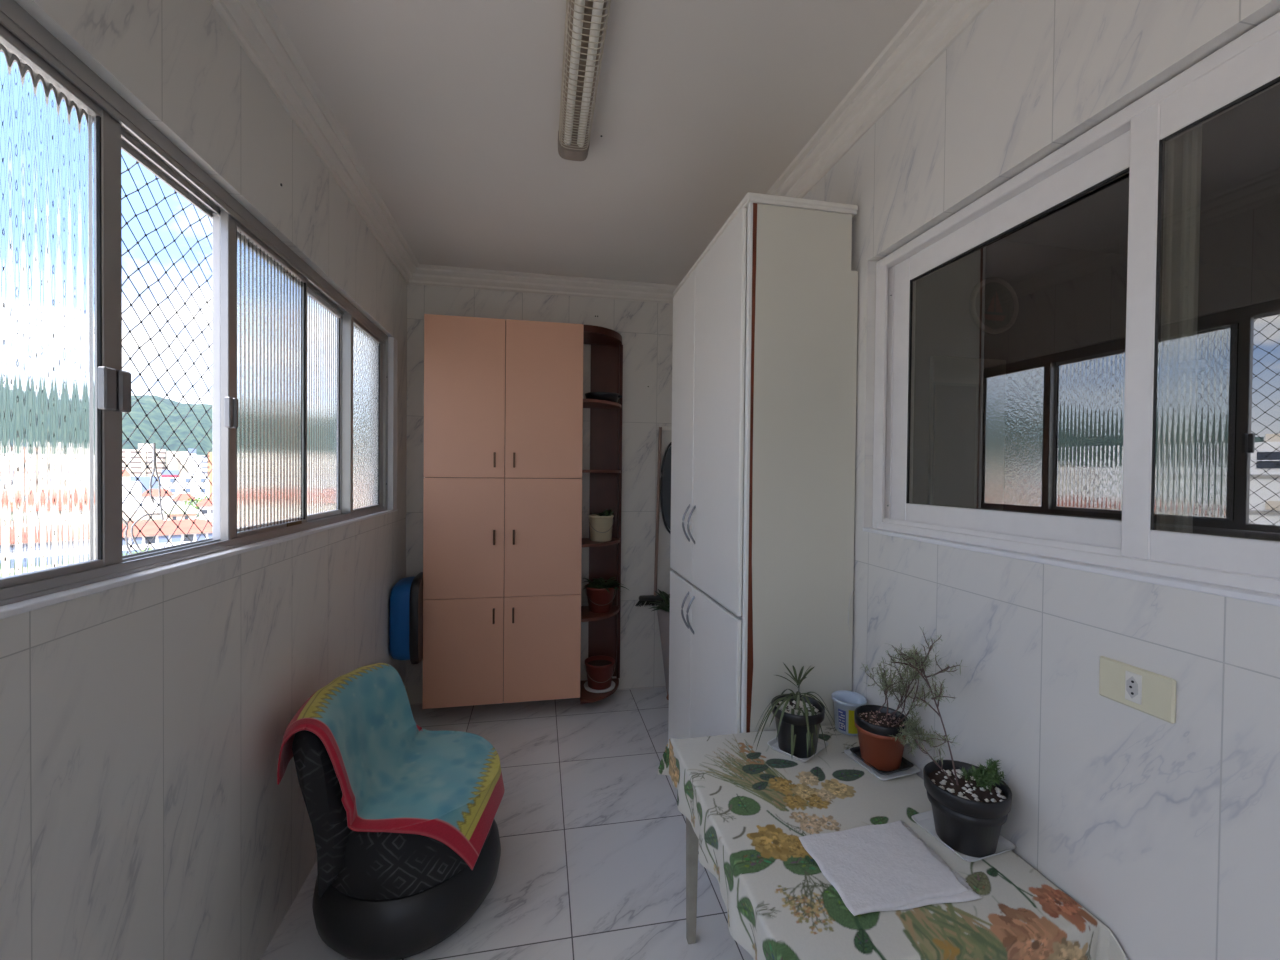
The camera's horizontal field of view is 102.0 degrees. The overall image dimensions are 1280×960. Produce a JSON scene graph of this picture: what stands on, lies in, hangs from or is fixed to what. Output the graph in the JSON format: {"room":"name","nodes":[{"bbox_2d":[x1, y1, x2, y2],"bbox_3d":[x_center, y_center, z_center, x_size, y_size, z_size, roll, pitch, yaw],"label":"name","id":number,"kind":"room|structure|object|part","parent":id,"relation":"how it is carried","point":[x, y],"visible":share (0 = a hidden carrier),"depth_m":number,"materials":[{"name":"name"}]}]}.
{"room":"sunroom","nodes":[
{"label":"sunroom","id":0,"kind":"room"},
{"bbox_2d":[0,0,406,959],"bbox_3d":[-1.126,0.085,1.040,0.160,2.780,4.870,0,1,-11],"label":"wall","id":1,"kind":"structure","parent":0,"point":[145,814],"depth_m":1.26,"materials":[{"name":"tile"}]},
{"bbox_2d":[121,154,212,554],"bbox_3d":[-1.228,-0.296,1.080,0.026,1.163,4.400,0,1,-11],"label":"safety net","id":2,"kind":"object","parent":1,"relation":"attached to","point":[128,169],"visible":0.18,"depth_m":1.42,"materials":[{"name":"black plastic"}]},
{"bbox_2d":[122,443,163,553],"bbox_3d":[-1.239,0.053,1.277,0.004,0.294,0.182,0,1,-11],"label":"loose cable","id":3,"kind":"object","parent":2,"relation":"hanging from","point":[154,444],"visible":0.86,"depth_m":1.32,"materials":[{"name":"grey plastic"}]},
{"bbox_2d":[0,0,397,618],"bbox_3d":[-1.109,-0.291,1.027,0.144,1.008,4.150,0,1,-11],"label":"window","id":4,"kind":"structure","parent":1,"relation":"in","point":[304,384],"depth_m":1.06,"materials":[{"name":"metal"}]},
{"bbox_3d":[-1.026,-0.278,0.687,0.005,0.894,0.735,0,1,-11],"label":"glass pane","id":5,"kind":"part","parent":4,"relation":"part of","materials":[{"name":"glass"}]},
{"bbox_3d":[-1.026,-0.278,0.687,0.022,0.962,0.831,0,1,-11],"label":"sash","id":6,"kind":"part","parent":4,"relation":"part of","materials":[{"name":"metal"}]},
{"bbox_3d":[-1.062,0.208,1.044,0.039,0.012,4.150,0,1,-11],"label":"sill","id":7,"kind":"part","parent":4,"relation":"part of","materials":[{"name":"white stone"}]},
{"bbox_3d":[-1.228,-0.294,1.722,0.022,0.962,0.511,0,1,-11],"label":"sash","id":8,"kind":"part","parent":4,"relation":"part of","materials":[{"name":"metal"}]},
{"bbox_3d":[-1.231,-0.294,1.736,0.005,0.898,0.465,0,1,-11],"label":"glass pane","id":9,"kind":"part","parent":4,"relation":"part of","materials":[{"name":"clear glass"}]},
{"bbox_3d":[-1.308,-0.298,1.951,0.022,0.950,0.940,0,1,-11],"label":"sash","id":10,"kind":"part","parent":4,"relation":"part of","materials":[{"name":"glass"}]},
{"bbox_3d":[-1.311,-0.298,1.968,0.005,0.886,0.869,0,1,-11],"label":"glass pane","id":11,"kind":"part","parent":4,"relation":"part of","materials":[{"name":"clear glass"}]},
{"bbox_3d":[-1.413,-0.308,2.664,0.006,0.898,0.434,0,1,-11],"label":"glass pane","id":12,"kind":"part","parent":4,"relation":"part of","materials":[{"name":"clear glass"}]},
{"bbox_3d":[-1.417,-0.308,2.684,0.022,0.962,0.510,0,1,-11],"label":"sash","id":13,"kind":"part","parent":4,"relation":"part of","materials":[{"name":"glass"}]},
{"bbox_2d":[209,0,418,283],"bbox_3d":[-0.984,-1.255,1.022,0.092,0.097,4.620,0,1,-11],"label":"trim","id":14,"kind":"structure","parent":1,"relation":"attached to","point":[255,24],"depth_m":1.77,"materials":[{"name":"paint"}]},
{"bbox_2d":[389,572,422,663],"bbox_3d":[-1.360,0.811,3.073,0.159,0.500,0.367,0,1,-11],"label":"tub","id":15,"kind":"object","parent":1,"relation":"hanging from","point":[406,596],"visible":0.91,"depth_m":2.91,"materials":[{"name":"blue plastic"}]},
{"bbox_2d":[260,687,753,959],"bbox_3d":[-0.182,1.542,1.221,2.105,0.120,4.820,0,1,-11],"label":"floor","id":16,"kind":"structure","parent":0,"point":[592,863],"depth_m":2.04,"materials":[{"name":"tile"}]},
{"bbox_2d":[292,730,500,959],"bbox_3d":[-0.816,1.101,1.844,0.623,0.734,0.632,1,1,-3],"label":"tub chair","id":17,"kind":"object","parent":16,"relation":"on","point":[377,895],"visible":0.48,"depth_m":1.57,"materials":[{"name":"black plastic"}]},
{"bbox_3d":[-1.013,0.992,1.804,0.224,0.520,0.511,1,1,-3],"label":"backrest","id":18,"kind":"part","parent":17,"relation":"part of","materials":[{"name":"black fabric"}]},
{"bbox_2d":[277,663,504,870],"bbox_3d":[-0.821,0.994,1.847,0.666,0.574,0.624,1,1,-3],"label":"towel","id":19,"kind":"object","parent":17,"relation":"on","point":[394,774],"visible":1,"depth_m":1.75,"materials":[{"name":"blue fabric"}]},
{"bbox_3d":[-0.806,1.165,1.845,0.554,0.226,0.565,1,1,-3],"label":"seat","id":20,"kind":"part","parent":17,"relation":"part of","materials":[{"name":"black fabric"}]},
{"bbox_2d":[649,589,669,699],"bbox_3d":[0.241,1.073,3.401,0.386,0.771,0.361,0,1,-31],"label":"planter","id":21,"kind":"object","parent":16,"relation":"on","point":[663,610],"visible":0.27,"depth_m":3.33,"materials":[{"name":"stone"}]},
{"bbox_2d":[686,817,698,943],"bbox_3d":[0.505,1.172,1.363,0.628,0.630,0.797,0,1,-11],"label":"side table","id":22,"kind":"object","parent":16,"relation":"on","point":[692,840],"visible":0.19,"depth_m":1.65,"materials":[{"name":"white wood"}]},
{"bbox_2d":[658,725,1127,959],"bbox_3d":[0.472,0.936,1.322,0.746,0.166,0.928,0,1,-11],"label":"tablecloth","id":23,"kind":"object","parent":22,"relation":"on","point":[748,808],"visible":0.78,"depth_m":1.14,"materials":[{"name":"fabric"}]},
{"bbox_2d":[767,737,828,761],"bbox_3d":[0.501,0.841,1.642,0.158,0.014,0.138,0,1,-43],"label":"tray","id":24,"kind":"object","parent":23,"relation":"on","point":[773,743],"visible":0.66,"depth_m":1.63,"materials":[{"name":"white plastic"}]},
{"bbox_2d":[754,663,834,758],"bbox_3d":[0.484,0.708,1.627,0.247,0.272,0.227,0,1,-39],"label":"potted plant","id":25,"kind":"object","parent":24,"relation":"on","point":[798,717],"visible":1,"depth_m":1.58,"materials":[{"name":"green plant"}]},
{"bbox_3d":[0.493,0.685,1.625,0.017,0.091,0.012,0,1,-11],"label":"stem","id":26,"kind":"part","parent":25,"relation":"part of","materials":[{"name":"green plant"}]},
{"bbox_3d":[0.494,0.774,1.627,0.162,0.141,0.162,0,1,-11],"label":"pot","id":27,"kind":"part","parent":25,"relation":"part of","materials":[{"name":"black plastic"}]},
{"bbox_2d":[831,690,866,735],"bbox_3d":[0.709,0.793,1.761,0.112,0.112,0.112,0,1,-11],"label":"tub","id":28,"kind":"object","parent":23,"relation":"on","point":[845,702],"visible":0.93,"depth_m":1.74,"materials":[{"name":"plastic"}]},
{"bbox_2d":[844,746,920,780],"bbox_3d":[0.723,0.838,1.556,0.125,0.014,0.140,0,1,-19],"label":"tray","id":29,"kind":"object","parent":23,"relation":"on","point":[905,764],"visible":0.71,"depth_m":1.53,"materials":[{"name":"plastic"}]},
{"bbox_2d":[854,647,937,770],"bbox_3d":[0.735,0.661,1.494,0.168,0.361,0.257,0,1,-11],"label":"potted plant","id":30,"kind":"object","parent":29,"relation":"on","point":[883,732],"visible":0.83,"depth_m":1.49,"materials":[{"name":"green plant"}]},
{"bbox_3d":[0.719,0.785,1.546,0.148,0.113,0.148,0,1,-11],"label":"pot","id":31,"kind":"part","parent":30,"relation":"part of","materials":[{"name":"ceramic"}]},
{"bbox_3d":[0.719,0.722,1.546,0.149,0.039,0.149,0,1,-11],"label":"pot","id":32,"kind":"part","parent":30,"relation":"part of","materials":[{"name":"black plastic"}]},
{"bbox_2d":[799,820,982,915],"bbox_3d":[0.539,0.850,1.150,0.297,0.010,0.237,0,1,-11],"label":"folded cloth","id":33,"kind":"object","parent":23,"relation":"on","point":[881,867],"visible":1,"depth_m":1.12,"materials":[{"name":"white fabric"}]},
{"bbox_2d":[911,810,1015,861],"bbox_3d":[0.773,0.850,1.246,0.155,0.012,0.165,0,1,-19],"label":"tray","id":34,"kind":"object","parent":23,"relation":"on","point":[925,820],"visible":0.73,"depth_m":1.23,"materials":[{"name":"plastic"}]},
{"bbox_2d":[885,627,1011,857],"bbox_3d":[0.751,0.623,1.284,0.180,0.458,0.302,0,1,-19],"label":"potted plant","id":35,"kind":"object","parent":34,"relation":"on","point":[970,803],"visible":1,"depth_m":1.20,"materials":[{"name":"green plant"}]},
{"bbox_3d":[0.771,0.781,1.227,0.178,0.143,0.178,0,1,-11],"label":"pot","id":36,"kind":"part","parent":35,"relation":"part of","materials":[{"name":"black plastic"}]},
{"bbox_2d":[668,192,857,740],"bbox_3d":[0.438,0.256,2.255,0.459,2.439,0.981,0,1,-11],"label":"tall cabinet","id":37,"kind":"object","parent":16,"relation":"on","point":[764,349],"visible":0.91,"depth_m":1.80,"materials":[{"name":"white laminate"}]},
{"bbox_3d":[0.196,0.952,2.506,0.018,0.963,0.388,0,1,-11],"label":"door","id":38,"kind":"part","parent":37,"relation":"part of","materials":[{"name":"white laminate"}]},
{"bbox_3d":[0.208,-0.239,2.490,0.018,1.396,0.388,0,1,-11],"label":"door","id":39,"kind":"part","parent":37,"relation":"part of","materials":[{"name":"white laminate"}]},
{"bbox_3d":[0.206,0.589,2.344,0.043,0.171,0.010,0,1,-11],"label":"handle","id":40,"kind":"part","parent":37,"relation":"part of","materials":[{"name":"silver metal"}]},
{"bbox_3d":[0.210,0.194,2.339,0.043,0.171,0.010,0,1,-11],"label":"handle","id":41,"kind":"part","parent":37,"relation":"part of","materials":[{"name":"silver metal"}]},
{"bbox_3d":[0.222,0.590,2.264,0.043,0.171,0.010,0,1,-11],"label":"handle","id":42,"kind":"part","parent":37,"relation":"part of","materials":[{"name":"silver metal"}]},
{"bbox_3d":[0.226,0.195,2.258,0.043,0.171,0.010,0,1,-11],"label":"handle","id":43,"kind":"part","parent":37,"relation":"part of","materials":[{"name":"silver metal"}]},
{"bbox_3d":[0.274,0.253,2.228,0.019,2.401,0.967,0,1,-11],"label":"frame","id":44,"kind":"part","parent":37,"relation":"part of","materials":[{"name":"white wood"}]},
{"bbox_3d":[0.286,0.959,2.048,0.018,0.963,0.540,0,1,-11],"label":"door","id":45,"kind":"part","parent":37,"relation":"part of","materials":[{"name":"white laminate"}]},
{"bbox_3d":[0.298,-0.233,2.032,0.018,1.396,0.540,0,1,-11],"label":"door","id":46,"kind":"part","parent":37,"relation":"part of","materials":[{"name":"white laminate"}]},
{"bbox_3d":[0.565,0.268,1.796,0.383,2.389,0.009,0,1,-11],"label":"panel","id":47,"kind":"part","parent":37,"relation":"part of","materials":[{"name":"white wood"}]},
{"bbox_2d":[406,284,672,704],"bbox_3d":[-0.556,0.058,3.556,1.925,2.780,0.150,0,1,-11],"label":"wall","id":48,"kind":"structure","parent":0,"point":[645,329],"depth_m":3.57,"materials":[{"name":"tile"}]},
{"bbox_2d":[422,314,583,708],"bbox_3d":[-0.838,0.191,3.249,0.921,2.304,0.345,0,1,-11],"label":"cupboard","id":49,"kind":"object","parent":48,"relation":"attached to","point":[503,398],"visible":1,"depth_m":3.10,"materials":[{"name":"pink laminate"}]},
{"bbox_3d":[-1.047,1.023,3.080,0.456,0.640,0.017,0,1,-11],"label":"door","id":50,"kind":"part","parent":49,"relation":"part of","materials":[{"name":"pink laminate"}]},
{"bbox_3d":[-1.041,0.344,3.071,0.456,0.712,0.017,0,1,-11],"label":"door","id":51,"kind":"part","parent":49,"relation":"part of","materials":[{"name":"pink laminate"}]},
{"bbox_3d":[-1.032,-0.488,3.060,0.456,0.946,0.017,0,1,-11],"label":"door","id":52,"kind":"part","parent":49,"relation":"part of","materials":[{"name":"pink laminate"}]},
{"bbox_3d":[-0.867,0.341,3.083,0.012,0.090,0.026,0,1,-11],"label":"handle","id":53,"kind":"part","parent":49,"relation":"part of","materials":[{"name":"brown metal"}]},
{"bbox_3d":[-0.872,0.811,3.089,0.012,0.090,0.026,0,1,-11],"label":"handle","id":54,"kind":"part","parent":49,"relation":"part of","materials":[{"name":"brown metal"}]},
{"bbox_3d":[-0.862,-0.120,3.077,0.012,0.090,0.026,0,1,-11],"label":"handle","id":55,"kind":"part","parent":49,"relation":"part of","materials":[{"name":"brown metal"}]},
{"bbox_3d":[-0.761,0.812,3.111,0.012,0.090,0.026,0,1,-11],"label":"handle","id":56,"kind":"part","parent":49,"relation":"part of","materials":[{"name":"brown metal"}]},
{"bbox_3d":[-0.751,-0.119,3.099,0.012,0.090,0.026,0,1,-11],"label":"handle","id":57,"kind":"part","parent":49,"relation":"part of","materials":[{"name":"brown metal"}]},
{"bbox_3d":[-0.756,0.342,3.105,0.012,0.090,0.026,0,1,-11],"label":"handle","id":58,"kind":"part","parent":49,"relation":"part of","materials":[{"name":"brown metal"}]},
{"bbox_3d":[-0.594,1.026,3.169,0.462,0.640,0.017,0,1,-11],"label":"door","id":59,"kind":"part","parent":49,"relation":"part of","materials":[{"name":"pink laminate"}]},
{"bbox_3d":[-0.587,0.347,3.160,0.462,0.712,0.017,0,1,-11],"label":"door","id":60,"kind":"part","parent":49,"relation":"part of","materials":[{"name":"pink laminate"}]},
{"bbox_3d":[-0.579,-0.484,3.149,0.462,0.946,0.017,0,1,-11],"label":"door","id":61,"kind":"part","parent":49,"relation":"part of","materials":[{"name":"pink laminate"}]},
{"bbox_2d":[408,264,677,303],"bbox_3d":[-0.520,-1.282,3.419,1.925,0.097,0.092,0,1,-11],"label":"trim","id":62,"kind":"structure","parent":48,"relation":"attached to","point":[430,275],"depth_m":3.39,"materials":[{"name":"paint"}]},
{"bbox_2d":[579,325,622,703],"bbox_3d":[-0.246,0.215,3.379,0.288,2.342,0.318,0,1,-11],"label":"corner shelf","id":63,"kind":"object","parent":48,"relation":"attached to","point":[605,491],"visible":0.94,"depth_m":3.52,"materials":[{"name":"brown wood"}]},
{"bbox_3d":[-0.259,1.377,3.394,0.285,0.018,0.318,0,1,-11],"label":"shelf","id":64,"kind":"part","parent":63,"relation":"part of","materials":[{"name":"brown wood"}]},
{"bbox_2d":[584,681,614,692],"bbox_3d":[-0.266,1.359,3.418,0.208,0.018,0.208,0,1,-11],"label":"saucer","id":65,"kind":"object","parent":63,"relation":"on","point":[586,686],"visible":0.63,"depth_m":3.37,"materials":[{"name":"white plastic"}]},
{"bbox_2d":[585,655,614,689],"bbox_3d":[-0.266,1.273,3.417,0.201,0.165,0.200,0,1,-11],"label":"flowerpot","id":66,"kind":"object","parent":65,"relation":"on","point":[599,669],"visible":1,"depth_m":3.35,"materials":[{"name":"red plastic"}]},
{"bbox_3d":[-0.254,0.868,3.387,0.285,0.018,0.318,0,1,-11],"label":"shelf","id":67,"kind":"part","parent":63,"relation":"part of","materials":[{"name":"brown wood"}]},
{"bbox_3d":[-0.250,0.405,3.381,0.285,0.018,0.318,0,1,-11],"label":"shelf","id":68,"kind":"part","parent":63,"relation":"part of","materials":[{"name":"brown wood"}]},
{"bbox_3d":[-0.245,-0.056,3.375,0.285,0.018,0.318,0,1,-11],"label":"shelf","id":69,"kind":"part","parent":63,"relation":"part of","materials":[{"name":"brown wood"}]},
{"bbox_2d":[589,509,614,541],"bbox_3d":[-0.252,0.293,3.409,0.163,0.205,0.177,1,1,40],"label":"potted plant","id":70,"kind":"object","parent":63,"relation":"on","point":[601,524],"visible":1,"depth_m":3.34,"materials":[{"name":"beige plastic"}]},
{"bbox_3d":[-0.241,-0.492,3.370,0.285,0.018,0.318,0,1,-11],"label":"shelf","id":71,"kind":"part","parent":63,"relation":"part of","materials":[{"name":"brown wood"}]},
{"bbox_2d":[585,392,621,402],"bbox_3d":[-0.242,-0.531,3.394,0.239,0.058,0.228,0,1,-11],"label":"pan","id":72,"kind":"object","parent":63,"relation":"on","point":[608,396],"visible":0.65,"depth_m":3.30,"materials":[{"name":"black metal"}]},
{"bbox_3d":[-0.240,0.215,3.534,0.210,2.262,0.017,0,1,-11],"label":"panel","id":73,"kind":"part","parent":63,"relation":"part of","materials":[{"name":"brown wood"}]},
{"bbox_2d":[581,577,628,612],"bbox_3d":[-0.236,0.752,3.436,0.274,0.213,0.317,1,1,44],"label":"potted plant","id":74,"kind":"object","parent":63,"relation":"on","point":[600,593],"visible":1,"depth_m":3.35,"materials":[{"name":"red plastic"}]},
{"bbox_2d":[656,426,671,430],"bbox_3d":[0.216,-0.359,3.597,0.200,0.034,0.051,0,1,-11],"label":"hook rail","id":75,"kind":"object","parent":48,"relation":"attached to","point":[668,428],"visible":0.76,"depth_m":3.60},
{"bbox_2d":[635,427,668,606],"bbox_3d":[0.127,0.252,3.580,0.313,1.236,0.054,0,1,-11],"label":"broom","id":76,"kind":"object","parent":75,"relation":"hanging from","point":[643,598],"visible":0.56,"depth_m":3.57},
{"bbox_3d":[0.123,0.225,3.579,0.046,1.180,0.022,0,1,-11],"label":"handle","id":77,"kind":"part","parent":76,"relation":"part of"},
{"bbox_2d":[660,442,670,533],"bbox_3d":[0.275,0.056,3.601,0.276,0.676,0.020,0,1,-11],"label":"board","id":78,"kind":"object","parent":48,"relation":"attached to","point":[665,480],"visible":0.33,"depth_m":3.57,"materials":[{"name":"grey fabric"}]},
{"bbox_2d":[268,0,1279,284],"bbox_3d":[1.845,-1.357,1.599,6.185,0.150,4.870,0,1,-11],"label":"ceiling","id":79,"kind":"structure","parent":0,"point":[450,109],"depth_m":1.92,"materials":[{"name":"paint"}]},
{"bbox_2d":[558,0,610,160],"bbox_3d":[-0.125,-1.259,1.365,0.136,0.079,1.305,0,1,-11],"label":"ceiling lamp","id":80,"kind":"object","parent":79,"relation":"attached to","point":[585,23],"visible":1,"depth_m":1.59,"materials":[{"name":"plastic"}]},
{"bbox_2d":[802,0,1279,959],"bbox_3d":[0.920,0.100,1.440,0.160,2.780,4.870,0,1,-11],"label":"wall","id":81,"kind":"structure","parent":0,"point":[1165,833],"depth_m":1.09,"materials":[{"name":"tile"}]},
{"bbox_2d":[766,0,992,198],"bbox_3d":[0.814,-1.241,1.374,0.092,0.097,4.620,0,1,-11],"label":"trim","id":82,"kind":"structure","parent":81,"relation":"attached to","point":[934,25],"depth_m":1.63,"materials":[{"name":"paint"}]},
{"bbox_2d":[863,12,1279,606],"bbox_3d":[1.054,-0.268,0.635,0.121,0.922,2.350,0,1,-11],"label":"window","id":83,"kind":"structure","parent":81,"relation":"in","point":[1156,139],"depth_m":0.99,"materials":[{"name":"white metal"}]},
{"bbox_3d":[0.931,-0.283,1.356,0.026,0.850,0.777,0,1,-11],"label":"sash","id":84,"kind":"part","parent":83,"relation":"part of","materials":[{"name":"white metal"}]},
{"bbox_3d":[1.008,0.187,0.633,0.036,0.012,2.350,0,1,-11],"label":"sill","id":85,"kind":"part","parent":83,"relation":"part of","materials":[{"name":"white stone"}]},
{"bbox_3d":[1.070,-0.274,0.497,0.026,0.867,1.072,0,1,-11],"label":"sash","id":86,"kind":"part","parent":83,"relation":"part of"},
{"bbox_2d":[1099,656,1175,723],"bbox_3d":[0.923,0.388,0.967,0.012,0.078,0.124,0,1,-11],"label":"power outlet","id":87,"kind":"object","parent":81,"relation":"attached to","point":[1148,692],"visible":1,"depth_m":0.96,"materials":[{"name":"beige plastic"}]},
{"bbox_2d":[1125,671,1141,704],"bbox_3d":[0.919,0.387,0.966,0.003,0.054,0.027,0,1,-11],"label":"socket","id":88,"kind":"object","parent":87,"relation":"attached to","point":[1133,679],"depth_m":0.96,"materials":[{"name":"white plastic"}]},
{"bbox_2d":[912,240,1279,540],"bbox_3d":[2.698,0.098,3.026,3.940,2.780,0.100,0,1,-11],"label":"wall","id":89,"kind":"structure","parent":0,"point":[1063,352],"depth_m":2.94,"materials":[{"name":"white paint"}]},
{"bbox_2d":[928,356,1005,510],"bbox_3d":[1.742,0.416,2.770,0.450,2.130,0.045,0,1,-11],"label":"door","id":90,"kind":"structure","parent":89,"relation":"in","point":[967,395],"depth_m":2.74,"materials":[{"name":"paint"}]},
{"bbox_2d":[969,277,1018,333],"bbox_3d":[1.907,-0.937,2.789,0.300,0.300,0.028,0,1,-11],"label":"wall clock","id":91,"kind":"object","parent":89,"relation":"attached to","point":[994,305],"visible":1,"depth_m":2.78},
{"bbox_2d":[984,291,1005,320],"bbox_3d":[1.907,-0.937,2.785,0.140,0.160,0.003,0,1,-11],"label":"picture","id":92,"kind":"object","parent":91,"relation":"attached to","point":[994,301],"depth_m":2.79},
{"label":"outside","id":93,"kind":"structure","parent":0,"visible":0},
{"bbox_2d":[122,395,211,474],"bbox_3d":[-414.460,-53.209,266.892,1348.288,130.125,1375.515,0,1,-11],"label":"hill","id":94,"kind":"structure","parent":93,"point":[147,402],"depth_m":557.49,"materials":[{"name":"green plant"}]},
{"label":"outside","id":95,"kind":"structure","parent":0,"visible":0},
{"bbox_3d":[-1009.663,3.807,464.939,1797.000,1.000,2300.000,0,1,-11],"label":"town","id":96,"kind":"object","parent":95,"visible":0},
{"bbox_2d":[122,469,130,480],"bbox_3d":[-216.681,5.055,216.242,13.000,18.902,6.490,1,1,45],"label":"house","id":97,"kind":"structure","parent":96,"relation":"on","point":[126,475],"depth_m":213.44,"materials":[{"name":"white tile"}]},
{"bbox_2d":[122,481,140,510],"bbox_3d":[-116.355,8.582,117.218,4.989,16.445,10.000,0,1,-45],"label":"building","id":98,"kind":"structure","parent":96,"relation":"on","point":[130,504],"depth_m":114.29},
{"bbox_2d":[122,449,146,480],"bbox_3d":[-319.023,-3.487,324.426,15.126,31.107,10.000,0,1,-45],"label":"building","id":99,"kind":"structure","parent":96,"relation":"on","point":[136,465],"depth_m":322.34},
{"bbox_2d":[125,548,153,554],"bbox_3d":[-45.743,12.354,47.870,3.489,12.148,3.487,0,1,-11],"label":"tree","id":100,"kind":"object","parent":96,"relation":"on","point":[143,550],"visible":0.02,"depth_m":47.57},
{"bbox_2d":[122,510,166,523],"bbox_3d":[-78.530,11.210,80.833,7.065,12.898,10.000,0,1,-44],"label":"house","id":101,"kind":"structure","parent":96,"relation":"on","point":[138,514],"depth_m":79.20,"materials":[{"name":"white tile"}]},
{"bbox_2d":[138,443,152,476],"bbox_3d":[-322.284,-5.826,337.922,6.978,35.366,10.000,0,1,-44],"label":"building","id":102,"kind":"structure","parent":96,"relation":"on","point":[146,446],"depth_m":334.56,"materials":[{"name":"white concrete"}]},
{"bbox_2d":[131,477,160,509],"bbox_3d":[-210.533,6.552,220.887,9.214,15.909,10.000,0,1,-44],"label":"building","id":103,"kind":"structure","parent":96,"relation":"on","point":[145,481],"depth_m":217.31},
{"bbox_2d":[148,449,165,476],"bbox_3d":[-307.544,-3.709,329.874,8.308,31.639,10.000,0,1,-43],"label":"building","id":104,"kind":"structure","parent":96,"relation":"on","point":[162,454],"depth_m":326.61,"materials":[{"name":"white concrete"}]},
{"bbox_2d":[141,489,174,520],"bbox_3d":[-120.356,9.418,129.343,6.407,14.377,10.000,0,1,-43],"label":"house","id":105,"kind":"structure","parent":96,"relation":"on","point":[167,502],"depth_m":126.32,"materials":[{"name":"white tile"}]},
{"bbox_2d":[122,519,212,554],"bbox_3d":[-57.130,11.492,62.532,11.859,13.241,10.000,0,1,-42],"label":"building","id":106,"kind":"structure","parent":96,"relation":"on","point":[150,529],"depth_m":59.82,"materials":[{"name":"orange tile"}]},
{"bbox_2d":[161,470,178,477],"bbox_3d":[-204.869,5.046,226.037,5.551,18.902,10.120,0,1,-42],"label":"building","id":107,"kind":"structure","parent":96,"relation":"on","point":[166,474],"depth_m":222.13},
{"bbox_2d":[166,451,187,477],"bbox_3d":[-296.365,-3.072,331.965,10.349,30.535,10.000,0,1,-42],"label":"building","id":108,"kind":"structure","parent":96,"relation":"on","point":[182,456],"depth_m":328.69,"materials":[{"name":"white concrete"}]},
{"bbox_2d":[163,505,198,519],"bbox_3d":[-80.938,10.932,91.547,4.771,13.127,9.000,0,1,-41],"label":"house","id":109,"kind":"structure","parent":96,"relation":"on","point":[177,513],"depth_m":89.16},
{"bbox_2d":[173,493,195,504],"bbox_3d":[-125.205,10.050,142.500,4.927,12.672,10.000,0,1,-41],"label":"house","id":110,"kind":"structure","parent":96,"relation":"on","point":[184,497],"depth_m":139.55,"materials":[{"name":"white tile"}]},
{"bbox_2d":[161,478,208,518],"bbox_3d":[-168.206,7.235,191.859,13.132,16.151,10.000,0,1,-41],"label":"building","id":111,"kind":"structure","parent":96,"relation":"on","point":[192,488],"depth_m":188.52,"materials":[{"name":"white concrete"}]},
{"bbox_2d":[188,449,195,477],"bbox_3d":[-284.355,-3.708,329.109,3.843,32.123,10.120,0,1,-41],"label":"building","id":112,"kind":"structure","parent":96,"relation":"on","point":[191,463],"depth_m":325.18,"materials":[{"name":"white concrete"}]},
{"bbox_2d":[183,496,210,518],"bbox_3d":[-97.154,10.303,114.451,6.482,13.479,6.496,0,1,-11],"label":"tree","id":113,"kind":"object","parent":96,"relation":"on","point":[205,497],"visible":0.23,"depth_m":113.09,"materials":[{"name":"green plant"}]},
{"bbox_2d":[196,455,206,477],"bbox_3d":[-280.906,-1.722,332.180,5.284,28.140,10.000,0,1,-40],"label":"building","id":114,"kind":"structure","parent":96,"relation":"on","point":[199,474],"depth_m":328.21,"materials":[{"name":"white concrete"}]},
{"bbox_2d":[197,499,212,521],"bbox_3d":[-86.814,10.512,104.935,4.572,13.500,9.000,0,1,-40],"label":"house","id":115,"kind":"structure","parent":96,"relation":"on","point":[207,509],"depth_m":101.55,"materials":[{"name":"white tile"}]},
{"bbox_2d":[208,452,212,498],"bbox_3d":[-257.274,-1.929,312.816,5.585,29.532,10.000,0,1,-39],"label":"building","id":116,"kind":"structure","parent":96,"relation":"on","point":[210,453],"depth_m":307.95,"materials":[{"name":"yellow concrete"}]}
]}

